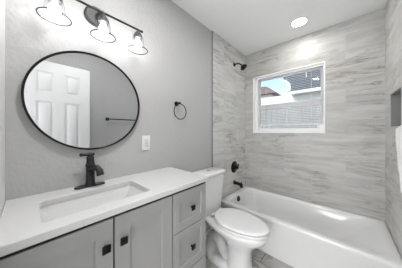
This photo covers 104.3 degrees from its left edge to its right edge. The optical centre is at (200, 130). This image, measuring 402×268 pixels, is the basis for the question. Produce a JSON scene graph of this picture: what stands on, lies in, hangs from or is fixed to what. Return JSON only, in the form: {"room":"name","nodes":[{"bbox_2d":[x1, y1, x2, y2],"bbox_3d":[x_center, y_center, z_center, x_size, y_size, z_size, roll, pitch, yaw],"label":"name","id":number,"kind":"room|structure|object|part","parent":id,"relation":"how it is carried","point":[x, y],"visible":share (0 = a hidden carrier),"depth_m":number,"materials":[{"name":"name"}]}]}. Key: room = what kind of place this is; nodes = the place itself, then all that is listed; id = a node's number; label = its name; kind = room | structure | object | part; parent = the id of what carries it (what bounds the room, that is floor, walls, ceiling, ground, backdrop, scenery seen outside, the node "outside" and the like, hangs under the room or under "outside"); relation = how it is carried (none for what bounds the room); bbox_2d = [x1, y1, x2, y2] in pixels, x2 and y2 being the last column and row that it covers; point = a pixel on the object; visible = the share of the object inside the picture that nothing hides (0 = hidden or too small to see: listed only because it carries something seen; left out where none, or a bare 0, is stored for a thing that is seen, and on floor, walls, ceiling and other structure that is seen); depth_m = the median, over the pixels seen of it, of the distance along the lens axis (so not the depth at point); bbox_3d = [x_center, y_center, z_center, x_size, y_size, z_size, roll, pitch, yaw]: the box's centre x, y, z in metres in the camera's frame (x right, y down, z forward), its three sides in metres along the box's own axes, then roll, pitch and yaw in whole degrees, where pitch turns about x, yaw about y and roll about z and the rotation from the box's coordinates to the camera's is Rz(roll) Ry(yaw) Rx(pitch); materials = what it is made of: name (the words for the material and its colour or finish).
{"room":"bathroom","nodes":[
{"label":"bathroom","id":0,"kind":"room"},
{"bbox_2d":[0,0,4,215],"bbox_3d":[-0.406,0.020,0.198,1.760,2.490,0.100,0,0,42],"label":"wall","id":1,"kind":"structure","parent":0,"point":[2,2],"depth_m":0.67,"materials":[{"name":"white paint"}]},
{"bbox_2d":[5,0,212,230],"bbox_3d":[-0.136,0.020,1.712,0.120,2.490,2.690,0,0,42],"label":"wall","id":2,"kind":"structure","parent":0,"point":[177,64],"depth_m":1.16,"materials":[{"name":"grey paint"}]},
{"bbox_2d":[21,51,139,149],"bbox_3d":[-0.686,-0.185,0.995,0.028,0.604,0.604,0,0,42],"label":"round mirror","id":3,"kind":"object","parent":2,"relation":"attached to","point":[83,100],"visible":1,"depth_m":0.94,"materials":[{"name":"black mirror"}]},
{"bbox_2d":[35,0,147,54],"bbox_3d":[-0.612,-0.689,0.971,0.173,0.225,0.573,0,0,42],"label":"vanity light","id":4,"kind":"object","parent":2,"relation":"attached to","point":[96,17],"visible":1,"depth_m":0.96,"materials":[{"name":"black metal"}]},
{"bbox_2d":[35,0,71,26],"bbox_3d":[-0.746,-0.649,0.797,0.137,0.144,0.137,0,0,42],"label":"shade","id":5,"kind":"object","parent":4,"relation":"attached to","point":[53,7],"depth_m":0.79,"materials":[{"name":"clear glass"}]},
{"bbox_2d":[90,12,115,42],"bbox_3d":[-0.599,-0.649,0.959,0.137,0.144,0.137,0,0,42],"label":"shade","id":6,"kind":"object","parent":4,"relation":"attached to","point":[99,19],"depth_m":0.96,"materials":[{"name":"clear glass"}]},
{"bbox_2d":[127,30,147,54],"bbox_3d":[-0.452,-0.649,1.120,0.137,0.144,0.137,0,0,42],"label":"shade","id":7,"kind":"object","parent":4,"relation":"attached to","point":[137,35],"depth_m":1.10,"materials":[{"name":"clear glass"}]},
{"bbox_2d":[142,135,149,150],"bbox_3d":[-0.447,0.097,1.274,0.009,0.120,0.072,0,0,42],"label":"wall outlet","id":8,"kind":"object","parent":2,"relation":"attached to","point":[145,139],"visible":1,"depth_m":1.27,"materials":[{"name":"white plastic"}]},
{"bbox_2d":[144,139,147,146],"bbox_3d":[-0.445,0.097,1.273,0.003,0.068,0.033,0,0,42],"label":"receptacle","id":9,"kind":"object","parent":8,"relation":"attached to","point":[145,140],"depth_m":1.27,"materials":[{"name":"plastic"}]},
{"bbox_2d":[174,101,185,119],"bbox_3d":[-0.209,-0.197,1.498,0.060,0.177,0.154,0,0,42],"label":"towel ring","id":10,"kind":"object","parent":2,"relation":"attached to","point":[176,103],"visible":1,"depth_m":1.49,"materials":[{"name":"black metal"}]},
{"bbox_2d":[212,31,212,166],"bbox_3d":[0.138,-0.130,1.914,0.018,2.190,0.009,0,0,42],"label":"trim","id":11,"kind":"structure","parent":2,"relation":"attached to","point":[212,31],"depth_m":1.91,"materials":[{"name":"tile"}]},
{"bbox_2d":[213,31,244,198],"bbox_3d":[0.428,-0.130,2.234,0.012,2.190,0.855,0,0,42],"label":"wall","id":12,"kind":"structure","parent":2,"relation":"attached to","point":[228,80],"depth_m":2.16,"materials":[{"name":"tile"}]},
{"bbox_2d":[231,161,238,172],"bbox_3d":[0.512,0.527,2.265,0.070,0.170,0.170,0,0,42],"label":"shower valve","id":13,"kind":"object","parent":12,"relation":"attached to","point":[234,166],"visible":1,"depth_m":2.25,"materials":[{"name":"black metal"}]},
{"bbox_2d":[233,180,242,187],"bbox_3d":[0.537,0.759,2.243,0.138,0.079,0.060,0,0,42],"label":"tub spout","id":14,"kind":"object","parent":12,"relation":"attached to","point":[234,181],"visible":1,"depth_m":2.23,"materials":[{"name":"black metal"}]},
{"bbox_2d":[233,63,246,70],"bbox_3d":[0.557,-0.928,2.224,0.192,0.143,0.096,0,0,42],"label":"sprayer","id":15,"kind":"object","parent":12,"relation":"attached to","point":[243,66],"visible":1,"depth_m":2.19,"materials":[{"name":"black metal"}]},
{"bbox_2d":[206,239,293,267],"bbox_3d":[0.463,1.290,1.167,1.740,0.050,2.690,0,0,42],"label":"floor","id":16,"kind":"structure","parent":0,"point":[260,259],"depth_m":1.50,"materials":[{"name":"tile"}]},
{"bbox_2d":[0,182,205,267],"bbox_3d":[-0.438,0.813,0.936,0.474,0.904,0.942,0,0,42],"label":"vanity cabinet","id":17,"kind":"object","parent":16,"relation":"on","point":[169,231],"visible":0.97,"depth_m":0.77,"materials":[{"name":"grey paint"}]},
{"bbox_3d":[-0.496,0.772,0.570,0.019,0.786,0.318,0,0,42],"label":"door","id":18,"kind":"part","parent":17,"relation":"part of","materials":[{"name":"grey paint"}]},
{"bbox_2d":[0,167,208,256],"bbox_3d":[-0.438,0.346,0.944,0.466,0.029,0.958,0,0,42],"label":"countertop","id":19,"kind":"structure","parent":17,"relation":"on","point":[21,226],"depth_m":0.71,"materials":[{"name":"white stone"}]},
{"bbox_2d":[74,152,104,189],"bbox_3d":[-0.644,0.230,0.923,0.123,0.203,0.156,0,0,42],"label":"faucet","id":20,"kind":"object","parent":19,"relation":"on","point":[91,167],"visible":1,"depth_m":0.93,"materials":[{"name":"black metal"}]},
{"bbox_3d":[-0.680,0.140,0.933,0.030,0.024,0.076,0,0,42],"label":"lever handle","id":21,"kind":"part","parent":20,"relation":"part of","materials":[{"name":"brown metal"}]},
{"bbox_3d":[-0.669,0.327,0.945,0.052,0.009,0.156,0,0,42],"label":"plate","id":22,"kind":"part","parent":20,"relation":"part of","materials":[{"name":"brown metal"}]},
{"bbox_3d":[-0.621,0.232,0.927,0.102,0.065,0.041,0,0,13],"label":"spout","id":23,"kind":"part","parent":20,"relation":"part of","materials":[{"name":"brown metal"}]},
{"bbox_2d":[40,185,143,221],"bbox_3d":[-0.522,0.411,0.807,0.297,0.098,0.472,0,0,42],"label":"sink","id":24,"kind":"object","parent":19,"relation":"in","point":[48,213],"visible":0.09,"depth_m":0.85,"materials":[{"name":"ceramic"}]},
{"bbox_3d":[-0.395,0.490,0.650,0.024,0.031,0.031,0,0,42],"label":"knob","id":25,"kind":"part","parent":17,"relation":"part of","materials":[{"name":"black metal"}]},
{"bbox_3d":[-0.347,0.490,0.701,0.024,0.031,0.031,0,0,42],"label":"knob","id":26,"kind":"part","parent":17,"relation":"part of","materials":[{"name":"black metal"}]},
{"bbox_3d":[-0.279,0.772,0.808,0.019,0.786,0.312,0,0,42],"label":"door","id":27,"kind":"part","parent":17,"relation":"part of","materials":[{"name":"grey paint"}]},
{"bbox_3d":[-0.070,0.760,1.038,0.019,0.272,0.293,0,0,42],"label":"drawer","id":28,"kind":"part","parent":17,"relation":"part of","materials":[{"name":"grey paint"}]},
{"bbox_3d":[-0.070,0.499,1.038,0.019,0.241,0.293,0,0,42],"label":"drawer","id":29,"kind":"part","parent":17,"relation":"part of","materials":[{"name":"grey paint"}]},
{"bbox_3d":[-0.070,1.032,1.038,0.019,0.265,0.293,0,0,42],"label":"drawer","id":30,"kind":"part","parent":17,"relation":"part of","materials":[{"name":"grey paint"}]},
{"bbox_2d":[193,167,269,267],"bbox_3d":[0.270,0.845,1.499,0.742,0.841,0.432,0,0,42],"label":"toilet","id":31,"kind":"object","parent":16,"relation":"on","point":[235,233],"visible":0.88,"depth_m":1.43,"materials":[{"name":"white ceramic"}]},
{"bbox_3d":[0.074,0.449,1.677,0.212,0.038,0.432,0,0,42],"label":"tank lid","id":32,"kind":"part","parent":31,"relation":"part of","materials":[{"name":"white ceramic"}]},
{"bbox_3d":[0.072,0.674,1.678,0.194,0.412,0.406,0,0,42],"label":"tank","id":33,"kind":"part","parent":31,"relation":"part of","materials":[{"name":"white ceramic"}]},
{"bbox_3d":[0.299,1.060,1.472,0.648,0.411,0.356,0,0,42],"label":"bowl","id":34,"kind":"part","parent":31,"relation":"part of","materials":[{"name":"white ceramic"}]},
{"bbox_3d":[0.354,0.840,1.421,0.513,0.024,0.352,0,0,42],"label":"seat","id":35,"kind":"part","parent":31,"relation":"part of","materials":[{"name":"white plastic"}]},
{"bbox_3d":[0.354,0.812,1.421,0.511,0.024,0.350,0,0,42],"label":"seat lid","id":36,"kind":"part","parent":31,"relation":"part of","materials":[{"name":"white plastic"}]},
{"bbox_2d":[221,186,401,267],"bbox_3d":[1.024,1.075,1.775,1.485,0.377,0.728,0,0,42],"label":"bathtub","id":37,"kind":"object","parent":16,"relation":"on","point":[303,234],"visible":0.73,"depth_m":1.51,"materials":[{"name":"white ceramic"}]},
{"bbox_2d":[171,0,386,55],"bbox_3d":[0.470,-1.255,1.161,1.760,0.060,2.690,0,0,42],"label":"ceiling","id":38,"kind":"structure","parent":0,"point":[250,26],"depth_m":1.67,"materials":[{"name":"paint"}]},
{"bbox_2d":[291,17,307,26],"bbox_3d":[1.105,-1.222,1.760,0.168,0.006,0.168,0,0,42],"label":"recessed light","id":39,"kind":"object","parent":38,"relation":"in","point":[300,21],"visible":1,"depth_m":1.76,"materials":[{"name":"white plastic"}]},
{"bbox_2d":[245,7,384,220],"bbox_3d":[1.321,0.020,2.095,1.760,2.490,0.140,0,0,42],"label":"wall","id":40,"kind":"structure","parent":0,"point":[342,167],"depth_m":1.80,"materials":[{"name":"tile"}]},
{"bbox_2d":[253,61,324,132],"bbox_3d":[1.187,-0.403,2.199,0.888,0.861,0.126,0,0,42],"label":"window","id":41,"kind":"structure","parent":40,"relation":"attached to","point":[256,93],"depth_m":2.18,"materials":[{"name":"white plastic"}]},
{"bbox_3d":[1.227,-0.572,2.222,0.796,0.459,0.022,0,0,42],"label":"sash","id":42,"kind":"part","parent":41,"relation":"part of","materials":[{"name":"white plastic"}]},
{"bbox_3d":[1.209,-0.202,2.203,0.796,0.392,0.026,0,0,42],"label":"sash","id":43,"kind":"part","parent":41,"relation":"part of","materials":[{"name":"white plastic"}]},
{"bbox_2d":[258,63,323,125],"bbox_3d":[1.180,-0.450,2.153,0.800,0.737,0.039,0,0,42],"label":"window blind","id":44,"kind":"object","parent":40,"relation":"attached to","point":[321,64],"visible":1,"depth_m":2.11,"materials":[{"name":"white plastic"}]},
{"bbox_3d":[1.184,-0.440,2.157,0.001,0.706,0.029,0,0,42],"label":"ladder cord","id":45,"kind":"part","parent":44,"relation":"part of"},
{"bbox_3d":[1.184,-0.088,2.157,0.800,0.014,0.024,0,0,42],"label":"rail","id":46,"kind":"part","parent":44,"relation":"part of","materials":[{"name":"white plastic"}]},
{"bbox_2d":[385,0,401,257],"bbox_3d":[1.585,0.020,1.181,0.140,2.490,0.855,0,0,42],"label":"wall","id":47,"kind":"structure","parent":0,"point":[393,8],"depth_m":1.32,"materials":[{"name":"tile"}]},
{"bbox_2d":[391,88,400,126],"bbox_3d":[1.583,-0.176,1.214,0.086,0.282,0.367,0,0,42],"label":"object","id":48,"kind":"structure","parent":47,"relation":"attached to","point":[396,96],"depth_m":1.35,"materials":[{"name":"grey tile"}]},
{"bbox_2d":[390,85,401,127],"bbox_3d":[1.549,-0.176,1.245,0.005,0.294,0.379,0,0,42],"label":"trim","id":49,"kind":"structure","parent":47,"relation":"attached to","point":[401,85],"depth_m":1.19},
{"bbox_2d":[395,125,401,192],"bbox_3d":[1.352,0.181,1.053,0.029,0.438,0.178,0,0,42],"label":"towel","id":50,"kind":"object","parent":47,"relation":"hanging from","point":[398,133],"visible":1,"depth_m":1.06,"materials":[{"name":"white fabric"}]},
{"label":"outside","id":51,"kind":"structure","parent":0,"visible":0},
{"bbox_3d":[10.088,2.065,12.859,28.000,0.400,27.400,0,0,42],"label":"ground","id":52,"kind":"structure","parent":51,"visible":0},
{"bbox_2d":[261,87,280,97],"bbox_3d":[4.149,-1.085,14.207,6.200,5.900,4.200,0,0,42],"label":"house","id":53,"kind":"structure","parent":52,"relation":"on","point":[266,88],"depth_m":11.36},
{"bbox_2d":[261,105,318,128],"bbox_3d":[0.902,0.594,5.439,8.400,2.542,0.060,0,0,42],"label":"fence","id":54,"kind":"object","parent":52,"relation":"on","point":[271,115],"visible":0.02,"depth_m":4.06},
{"bbox_2d":[261,69,320,127],"bbox_3d":[5.342,-0.735,6.023,7.420,5.200,4.900,0,0,42],"label":"house","id":55,"kind":"structure","parent":52,"relation":"on","point":[317,89],"depth_m":5.00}
]}

